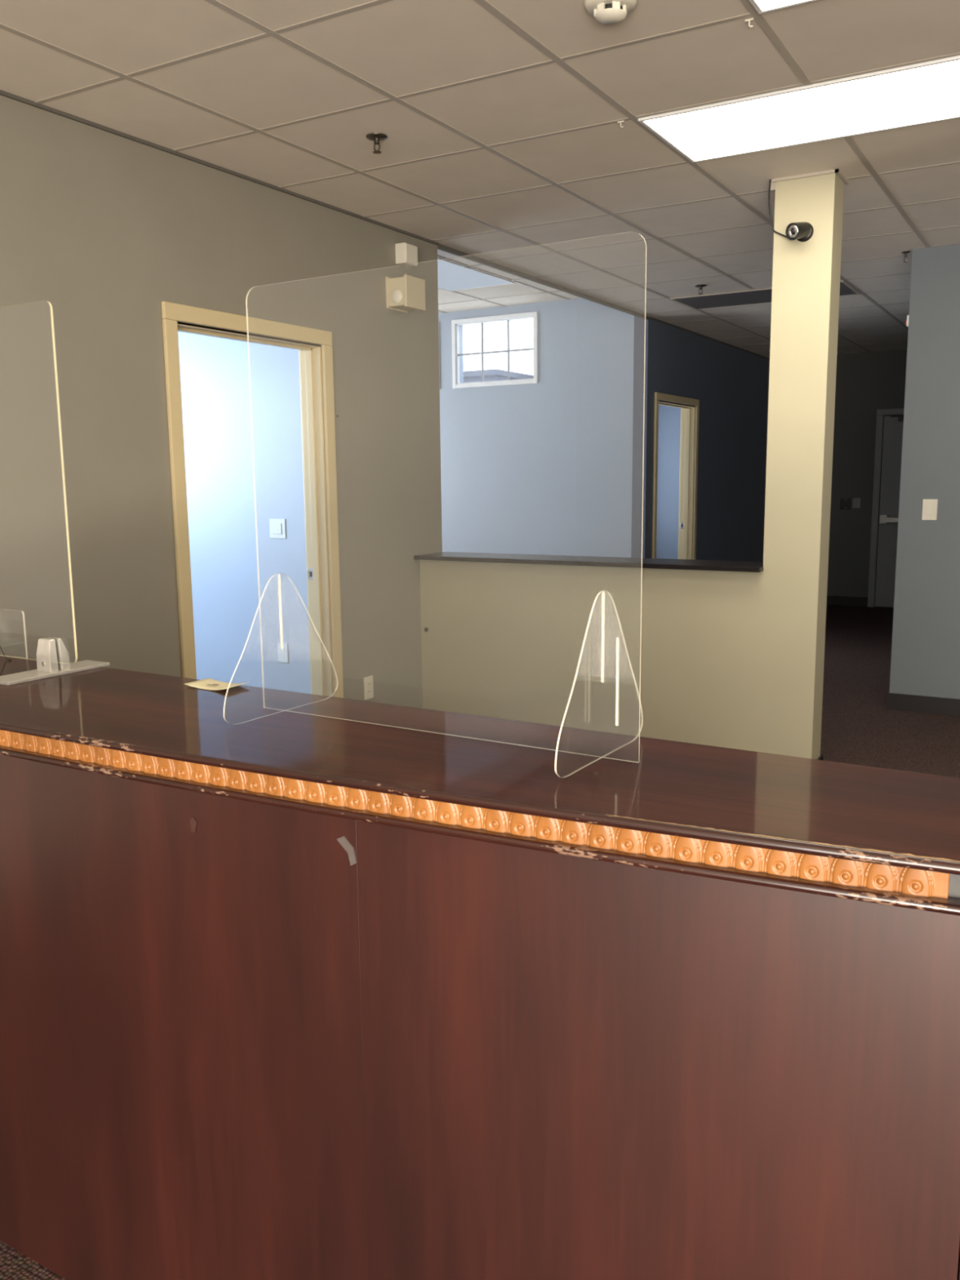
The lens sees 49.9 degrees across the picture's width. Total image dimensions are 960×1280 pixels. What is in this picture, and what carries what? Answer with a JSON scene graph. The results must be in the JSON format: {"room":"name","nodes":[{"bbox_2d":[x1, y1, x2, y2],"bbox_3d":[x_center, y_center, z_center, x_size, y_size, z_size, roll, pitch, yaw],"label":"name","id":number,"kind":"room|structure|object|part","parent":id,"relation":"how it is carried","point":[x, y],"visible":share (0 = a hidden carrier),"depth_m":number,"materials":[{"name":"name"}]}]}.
{"room":"office reception area","nodes":[
{"label":"office reception area","id":0,"kind":"room"},
{"bbox_2d":[177,331,311,693],"bbox_3d":[-2.079,-1.067,6.800,3.980,2.884,0.159,5,10,30],"label":"wall","id":1,"kind":"structure","parent":0,"point":[215,371],"depth_m":6.38,"materials":[{"name":"blue paint"}]},
{"bbox_2d":[269,519,285,538],"bbox_3d":[-1.230,-0.675,6.259,0.125,0.118,0.010,5,10,30],"label":"light switch","id":2,"kind":"object","parent":1,"relation":"attached to","point":[277,526],"visible":1,"depth_m":6.25,"materials":[{"name":"plastic"}]},
{"bbox_2d":[277,642,288,662],"bbox_3d":[-1.220,0.079,6.377,0.080,0.122,0.008,5,10,30],"label":"wall outlet","id":3,"kind":"object","parent":1,"relation":"attached to","point":[282,654],"visible":0.94,"depth_m":6.37,"materials":[{"name":"plastic"}]},
{"bbox_2d":[0,95,768,708],"bbox_3d":[-0.709,-0.815,5.104,0.120,2.884,15.193,5,10,30],"label":"wall","id":4,"kind":"structure","parent":0,"point":[104,228],"depth_m":4.09,"materials":[{"name":"grey paint"}]},
{"bbox_2d":[160,301,343,697],"bbox_3d":[-1.018,-0.348,4.640,0.156,2.112,1.038,5,10,30],"label":"door frame","id":5,"kind":"structure","parent":4,"relation":"in","point":[311,362],"depth_m":4.88,"materials":[{"name":"beige wood"}]},
{"bbox_3d":[-1.077,-0.353,4.674,0.018,2.112,1.038,5,10,30],"label":"casing","id":6,"kind":"part","parent":5,"relation":"part of","materials":[{"name":"beige paint"}]},
{"bbox_3d":[-0.830,-0.322,5.045,0.036,0.060,0.008,5,10,30],"label":"strike plate","id":7,"kind":"part","parent":5,"relation":"part of","materials":[{"name":"metal"}]},
{"bbox_2d":[363,675,373,700],"bbox_3d":[-0.577,0.248,5.351,0.008,0.118,0.078,5,10,30],"label":"wall outlet","id":8,"kind":"object","parent":4,"relation":"attached to","point":[368,681],"visible":1,"depth_m":5.34,"materials":[{"name":"beige plastic"}]},
{"bbox_2d":[367,680,371,687],"bbox_3d":[-0.575,0.228,5.346,0.003,0.028,0.034,5,10,30],"label":"socket","id":9,"kind":"object","parent":8,"relation":"attached to","point":[369,682],"depth_m":5.35,"materials":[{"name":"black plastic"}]},
{"bbox_2d":[367,688,371,694],"bbox_3d":[-0.575,0.268,5.353,0.003,0.028,0.034,5,10,30],"label":"socket","id":10,"kind":"object","parent":8,"relation":"attached to","point":[369,690],"depth_m":5.35,"materials":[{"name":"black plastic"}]},
{"bbox_2d":[0,89,769,359],"bbox_3d":[-0.665,-2.035,4.879,0.012,0.012,15.193,5,10,30],"label":"trim","id":11,"kind":"structure","parent":4,"relation":"attached to","point":[2,93],"depth_m":4.20,"materials":[{"name":"grey metal"}]},
{"bbox_2d":[385,274,425,312],"bbox_3d":[-0.381,-1.776,5.292,0.124,0.156,0.185,5,10,30],"label":"fire alarm","id":12,"kind":"object","parent":4,"relation":"attached to","point":[406,293],"visible":1,"depth_m":5.24,"materials":[{"name":"beige plastic"}]},
{"bbox_3d":[-0.429,-1.780,5.322,0.010,0.156,0.182,5,10,30],"label":"plate","id":13,"kind":"part","parent":12,"relation":"part of","materials":[{"name":"beige plastic"}]},
{"bbox_2d":[395,242,417,267],"bbox_3d":[-0.378,-1.987,5.325,0.066,0.100,0.114,5,10,30],"label":"box","id":14,"kind":"object","parent":4,"relation":"attached to","point":[406,253],"visible":0.99,"depth_m":5.29,"materials":[{"name":"beige plastic"}]},
{"bbox_2d":[437,244,648,319],"bbox_3d":[0.556,-2.363,6.946,0.021,0.022,3.120,5,10,30],"label":"trim","id":15,"kind":"structure","parent":4,"relation":"attached to","point":[442,247],"depth_m":6.57,"materials":[{"name":"grey metal"}]},
{"bbox_2d":[652,391,699,559],"bbox_3d":[1.672,-1.082,9.154,0.156,2.105,1.082,5,10,30],"label":"door frame","id":16,"kind":"structure","parent":4,"relation":"in","point":[689,431],"depth_m":9.46,"materials":[{"name":"beige wood"}]},
{"bbox_3d":[1.612,-1.087,9.188,0.018,2.105,1.082,5,10,30],"label":"casing","id":17,"kind":"part","parent":16,"relation":"part of","materials":[{"name":"beige paint"}]},
{"bbox_3d":[1.875,-1.063,9.585,0.036,0.060,0.008,5,10,30],"label":"strike plate","id":18,"kind":"part","parent":16,"relation":"part of","materials":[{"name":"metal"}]},
{"bbox_2d":[0,0,959,358],"bbox_3d":[2.476,-1.810,3.045,7.300,0.052,15.393,5,10,30],"label":"ceiling","id":19,"kind":"structure","parent":0,"point":[500,119],"depth_m":3.64,"materials":[{"name":"tile"}]},
{"bbox_2d":[365,133,387,154],"bbox_3d":[-0.386,-1.852,3.857,0.080,0.059,0.080,5,10,30],"label":"sprinkler","id":20,"kind":"object","parent":19,"relation":"attached to","point":[376,138],"visible":1,"depth_m":3.85,"materials":[{"name":"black metal"}]},
{"bbox_2d":[584,0,636,24],"bbox_3d":[0.351,-1.694,2.776,0.140,0.051,0.140,5,10,30],"label":"smoke detector","id":21,"kind":"object","parent":19,"relation":"attached to","point":[604,11],"visible":1,"depth_m":2.75,"materials":[{"name":"beige plastic"}]},
{"bbox_2d":[694,284,706,294],"bbox_3d":[1.486,-2.357,6.946,0.080,0.059,0.080,5,10,30],"label":"sprinkler","id":22,"kind":"object","parent":19,"relation":"attached to","point":[700,286],"visible":1,"depth_m":6.93,"materials":[{"name":"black metal"}]},
{"bbox_2d":[670,287,772,310],"bbox_3d":[1.823,-2.466,7.456,0.738,0.010,0.636,5,10,30],"label":"recessed light","id":23,"kind":"object","parent":19,"relation":"in","point":[734,299],"depth_m":7.46,"materials":[{"name":"plastic"}]},
{"bbox_2d":[745,17,754,27],"bbox_3d":[0.755,-1.728,2.891,0.024,0.022,0.004,5,10,30],"label":"ceiling hook","id":24,"kind":"object","parent":19,"relation":"attached to","point":[752,19],"visible":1,"depth_m":2.89,"materials":[{"name":"beige plastic"}]},
{"bbox_2d":[748,0,817,13],"bbox_3d":[1.137,-1.649,2.297,1.197,0.010,0.588,5,10,30],"label":"recessed light","id":25,"kind":"object","parent":19,"relation":"in","point":[762,6],"visible":1,"depth_m":2.79,"materials":[{"name":"white plastic"}]},
{"bbox_2d":[755,0,804,10],"bbox_3d":[1.137,-1.650,2.296,1.169,0.006,0.560,5,10,30],"label":"diffuser","id":26,"kind":"object","parent":25,"relation":"attached to","point":[760,5],"depth_m":2.79,"materials":[{"name":"white plastic"}]},
{"bbox_2d":[638,55,959,162],"bbox_3d":[1.230,-1.861,3.640,1.197,0.010,0.588,5,10,30],"label":"recessed light","id":27,"kind":"object","parent":19,"relation":"in","point":[926,92],"visible":1,"depth_m":3.64,"materials":[{"name":"white plastic"}]},
{"bbox_2d":[839,280,860,296],"bbox_3d":[2.486,-2.414,7.080,0.144,0.010,0.616,5,10,30],"label":"recessed light","id":28,"kind":"object","parent":19,"relation":"in","point":[846,290],"depth_m":7.16,"materials":[{"name":"plastic"}]},
{"bbox_2d":[901,250,910,262],"bbox_3d":[2.458,-2.212,5.956,0.048,0.059,0.048,5,10,30],"label":"sprinkler","id":29,"kind":"object","parent":19,"relation":"attached to","point":[905,252],"visible":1,"depth_m":5.95,"materials":[{"name":"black metal"}]},
{"bbox_2d":[0,604,959,1279],"bbox_3d":[0.694,0.761,4.526,11.500,0.080,15.393,5,10,30],"label":"floor","id":30,"kind":"structure","parent":0,"point":[857,728],"depth_m":6.02,"materials":[{"name":"brown carpet"}]},
{"bbox_2d":[0,653,959,1279],"bbox_3d":[-0.312,0.645,1.717,3.070,1.042,0.437,5,10,30],"label":"reception desk","id":31,"kind":"object","parent":30,"relation":"on","point":[685,1011],"depth_m":1.37,"materials":[{"name":"brown wood"}]},
{"bbox_2d":[0,645,11,661],"bbox_3d":[-1.088,0.001,2.269,0.192,0.073,0.010,5,11,33],"label":"power cable","id":32,"kind":"object","parent":31,"relation":"on","point":[0,646],"visible":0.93,"depth_m":2.24,"materials":[{"name":"black plastic"}]},
{"bbox_2d":[0,608,27,657],"bbox_3d":[-1.072,-0.018,2.291,0.192,0.104,0.004,5,10,30],"label":"acrylic stand","id":33,"kind":"object","parent":31,"relation":"on","point":[4,609],"visible":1,"depth_m":2.24,"materials":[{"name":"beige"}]},
{"bbox_2d":[0,300,109,684],"bbox_3d":[-1.065,-0.303,2.132,0.603,0.717,0.237,5,10,30],"label":"shield","id":34,"kind":"object","parent":31,"relation":"on","point":[52,660],"visible":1,"depth_m":2.05,"materials":[{"name":"clear plastic"}]},
{"bbox_3d":[-1.061,-0.315,2.138,0.603,0.695,0.005,5,10,30],"label":"shield panel","id":35,"kind":"part","parent":34,"relation":"part of","materials":[{"name":"clear plastic"}]},
{"bbox_3d":[-0.935,0.649,1.914,1.800,0.985,0.040,5,10,30],"label":"panel","id":36,"kind":"part","parent":31,"relation":"part of","materials":[{"name":"brown wood"}]},
{"bbox_2d":[189,817,197,832],"bbox_3d":[-0.424,0.275,1.529,0.014,0.024,0.001,4,10,29],"label":"scrap","id":37,"kind":"object","parent":31,"relation":"attached to","point":[193,823],"visible":1,"depth_m":1.53,"materials":[{"name":"brown"}]},
{"bbox_2d":[183,677,247,689],"bbox_3d":[-0.489,0.083,1.921,0.114,0.008,0.070,5,10,30],"label":"paper note","id":38,"kind":"object","parent":31,"relation":"on","point":[209,683],"visible":0.99,"depth_m":1.93,"materials":[{"name":"beige paper"}]},
{"bbox_2d":[223,231,646,777],"bbox_3d":[-0.078,-0.196,1.506,0.680,0.680,0.288,5,10,30],"label":"shield","id":39,"kind":"object","parent":31,"relation":"on","point":[278,575],"visible":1,"depth_m":1.43,"materials":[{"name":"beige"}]},
{"bbox_3d":[-0.612,0.167,1.620,2.464,0.042,0.055,4,10,29],"label":"carved molding","id":40,"kind":"part","parent":31,"relation":"part of","materials":[{"name":"brown wood"}]},
{"bbox_3d":[-0.402,0.160,1.492,3.073,0.012,0.091,4,10,28],"label":"edge molding","id":41,"kind":"part","parent":31,"relation":"part of","materials":[{"name":"brown wood"}]},
{"bbox_3d":[-0.389,0.203,1.522,3.074,0.011,0.118,4,10,28],"label":"bead molding","id":42,"kind":"part","parent":31,"relation":"part of","materials":[{"name":"brown wood"}]},
{"bbox_2d":[0,653,959,862],"bbox_3d":[-0.316,0.142,1.640,3.070,0.024,0.432,5,10,30],"label":"countertop","id":43,"kind":"structure","parent":31,"relation":"on","point":[676,782],"depth_m":1.40,"materials":[{"name":"brown wood"}]},
{"bbox_3d":[0.185,0.733,1.304,0.754,0.985,0.084,5,10,30],"label":"panel","id":44,"kind":"part","parent":31,"relation":"part of","materials":[{"name":"brown wood"}]},
{"bbox_2d":[437,248,580,313],"bbox_3d":[-1.181,-2.749,7.989,4.099,0.050,3.240,5,10,30],"label":"ceiling","id":45,"kind":"structure","parent":0,"point":[444,296],"depth_m":8.35,"materials":[{"name":"tile"}]},
{"bbox_2d":[437,257,515,291],"bbox_3d":[-0.290,-2.643,7.452,0.588,0.010,1.197,5,10,30],"label":"recessed light","id":46,"kind":"object","parent":45,"relation":"in","point":[451,276],"visible":0.45,"depth_m":7.62,"materials":[{"name":"white plastic"}]},
{"bbox_2d":[438,297,634,557],"bbox_3d":[-0.384,-1.517,9.548,3.880,2.884,0.120,5,10,30],"label":"wall","id":47,"kind":"structure","parent":0,"point":[545,467],"depth_m":8.87,"materials":[{"name":"blue paint"}]},
{"bbox_2d":[438,321,439,389],"bbox_3d":[-0.727,-2.594,9.521,0.858,0.593,0.056,5,10,30],"label":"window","id":48,"kind":"structure","parent":47,"relation":"in","point":[438,322],"depth_m":9.30,"materials":[{"name":"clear glass"}]},
{"bbox_2d":[451,311,537,388],"bbox_3d":[0.132,-2.524,9.020,0.856,0.593,0.056,5,10,30],"label":"window","id":49,"kind":"structure","parent":47,"relation":"in","point":[455,323],"depth_m":9.02,"materials":[{"name":"white wood"}]},
{"bbox_2d":[437,255,570,313],"bbox_3d":[-1.220,-2.714,7.947,3.880,0.006,3.120,5,10,30],"label":"grid","id":50,"kind":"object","parent":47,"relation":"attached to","point":[438,256],"depth_m":8.20,"materials":[{"name":"metal"}]},
{"bbox_2d":[419,560,763,751],"bbox_3d":[0.547,0.089,5.382,1.892,0.985,0.231,5,10,30],"label":"wall","id":51,"kind":"structure","parent":0,"point":[502,640],"depth_m":5.21,"materials":[{"name":"beige paint"}]},
{"bbox_2d":[413,551,763,572],"bbox_3d":[0.535,-0.406,5.290,1.895,0.022,0.321,5,10,30],"label":"wall ledge","id":52,"kind":"object","parent":51,"relation":"on","point":[661,563],"visible":0.89,"depth_m":5.16,"materials":[{"name":"laminate"}]},
{"bbox_2d":[817,755,823,759],"bbox_3d":[0.657,0.538,5.361,2.142,0.101,0.207,5,10,30],"label":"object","id":53,"kind":"structure","parent":51,"relation":"attached to","point":[820,757],"depth_m":4.88,"materials":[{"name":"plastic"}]},
{"bbox_2d":[656,404,680,559],"bbox_3d":[2.009,-1.624,10.704,0.930,2.687,0.100,5,10,30],"label":"wall","id":54,"kind":"structure","parent":0,"point":[669,417],"depth_m":10.68,"materials":[{"name":"blue paint"}]},
{"bbox_2d":[756,173,844,759],"bbox_3d":[1.449,-0.674,4.692,0.250,2.687,0.183,5,10,30],"label":"column","id":55,"kind":"structure","parent":0,"point":[805,296],"depth_m":4.60,"materials":[{"name":"beige paint"}]},
{"bbox_2d":[768,179,813,241],"bbox_3d":[1.315,-1.844,4.405,0.195,0.282,0.114,5,10,30],"label":"security camera","id":56,"kind":"object","parent":55,"relation":"attached to","point":[800,231],"visible":1,"depth_m":4.38,"materials":[{"name":"black metal"}]},
{"bbox_2d":[770,168,848,192],"bbox_3d":[1.433,-1.983,4.498,0.294,0.040,0.225,5,10,30],"label":"trim","id":57,"kind":"structure","parent":55,"relation":"attached to","point":[839,174],"depth_m":4.41,"materials":[{"name":"metal"}]},
{"bbox_2d":[762,349,906,608],"bbox_3d":[4.162,-1.700,11.046,2.427,2.687,0.100,5,10,30],"label":"wall","id":58,"kind":"structure","parent":0,"point":[867,382],"depth_m":11.04,"materials":[{"name":"grey paint"}]},
{"bbox_2d":[840,497,851,509],"bbox_3d":[3.951,-1.470,11.144,0.115,0.120,0.010,5,10,30],"label":"wall control","id":59,"kind":"object","parent":58,"relation":"attached to","point":[845,504],"visible":1,"depth_m":11.14,"materials":[{"name":"black plastic"}]},
{"bbox_2d":[826,595,867,606],"bbox_3d":[3.708,-0.451,11.453,1.143,0.101,0.014,5,10,30],"label":"baseboard","id":60,"kind":"structure","parent":58,"relation":"attached to","point":[831,600],"depth_m":11.27,"materials":[{"name":"plastic"}]},
{"bbox_2d":[852,497,860,507],"bbox_3d":[4.048,-1.471,11.087,0.078,0.105,0.009,5,10,30],"label":"wall control","id":61,"kind":"object","parent":58,"relation":"attached to","point":[856,501],"visible":1,"depth_m":11.08,"materials":[{"name":"grey paint"}]},
{"bbox_2d":[867,408,904,607],"bbox_3d":[4.609,-1.353,10.727,1.014,2.090,0.085,5,10,30],"label":"door","id":62,"kind":"structure","parent":58,"relation":"in","point":[892,430],"depth_m":10.92,"materials":[{"name":"grey paint"}]},
{"bbox_2d":[888,244,959,698],"bbox_3d":[4.675,-0.739,4.890,5.013,2.687,0.120,5,10,30],"label":"wall","id":63,"kind":"structure","parent":0,"point":[925,661],"depth_m":6.02,"materials":[{"name":"paint"}]},
{"bbox_2d":[905,315,909,327],"bbox_3d":[2.482,-1.849,5.983,0.020,0.063,0.050,5,10,30],"label":"fire alarm strobe","id":64,"kind":"object","parent":63,"relation":"attached to","point":[907,321],"visible":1,"depth_m":5.96,"materials":[{"name":"white plastic"}]},
{"bbox_2d":[885,693,959,716],"bbox_3d":[4.649,0.547,5.036,5.025,0.101,0.014,5,10,30],"label":"baseboard","id":65,"kind":"structure","parent":63,"relation":"attached to","point":[902,702],"depth_m":6.19,"materials":[{"name":"plastic"}]},
{"bbox_2d":[921,498,937,519],"bbox_3d":[2.629,-0.762,6.029,0.080,0.122,0.009,5,10,30],"label":"light switch","id":66,"kind":"object","parent":63,"relation":"attached to","point":[929,506],"visible":1,"depth_m":6.03,"materials":[{"name":"beige plastic"}]},
{"label":"outside","id":67,"kind":"structure","parent":0,"visible":0},
{"bbox_2d":[463,368,533,382],"bbox_3d":[-1.179,-4.490,25.771,6.000,3.740,4.100,5,10,30],"label":"neighbouring building","id":68,"kind":"structure","parent":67,"point":[491,375],"depth_m":22.58,"materials":[{"name":"grey paint"}]}
]}

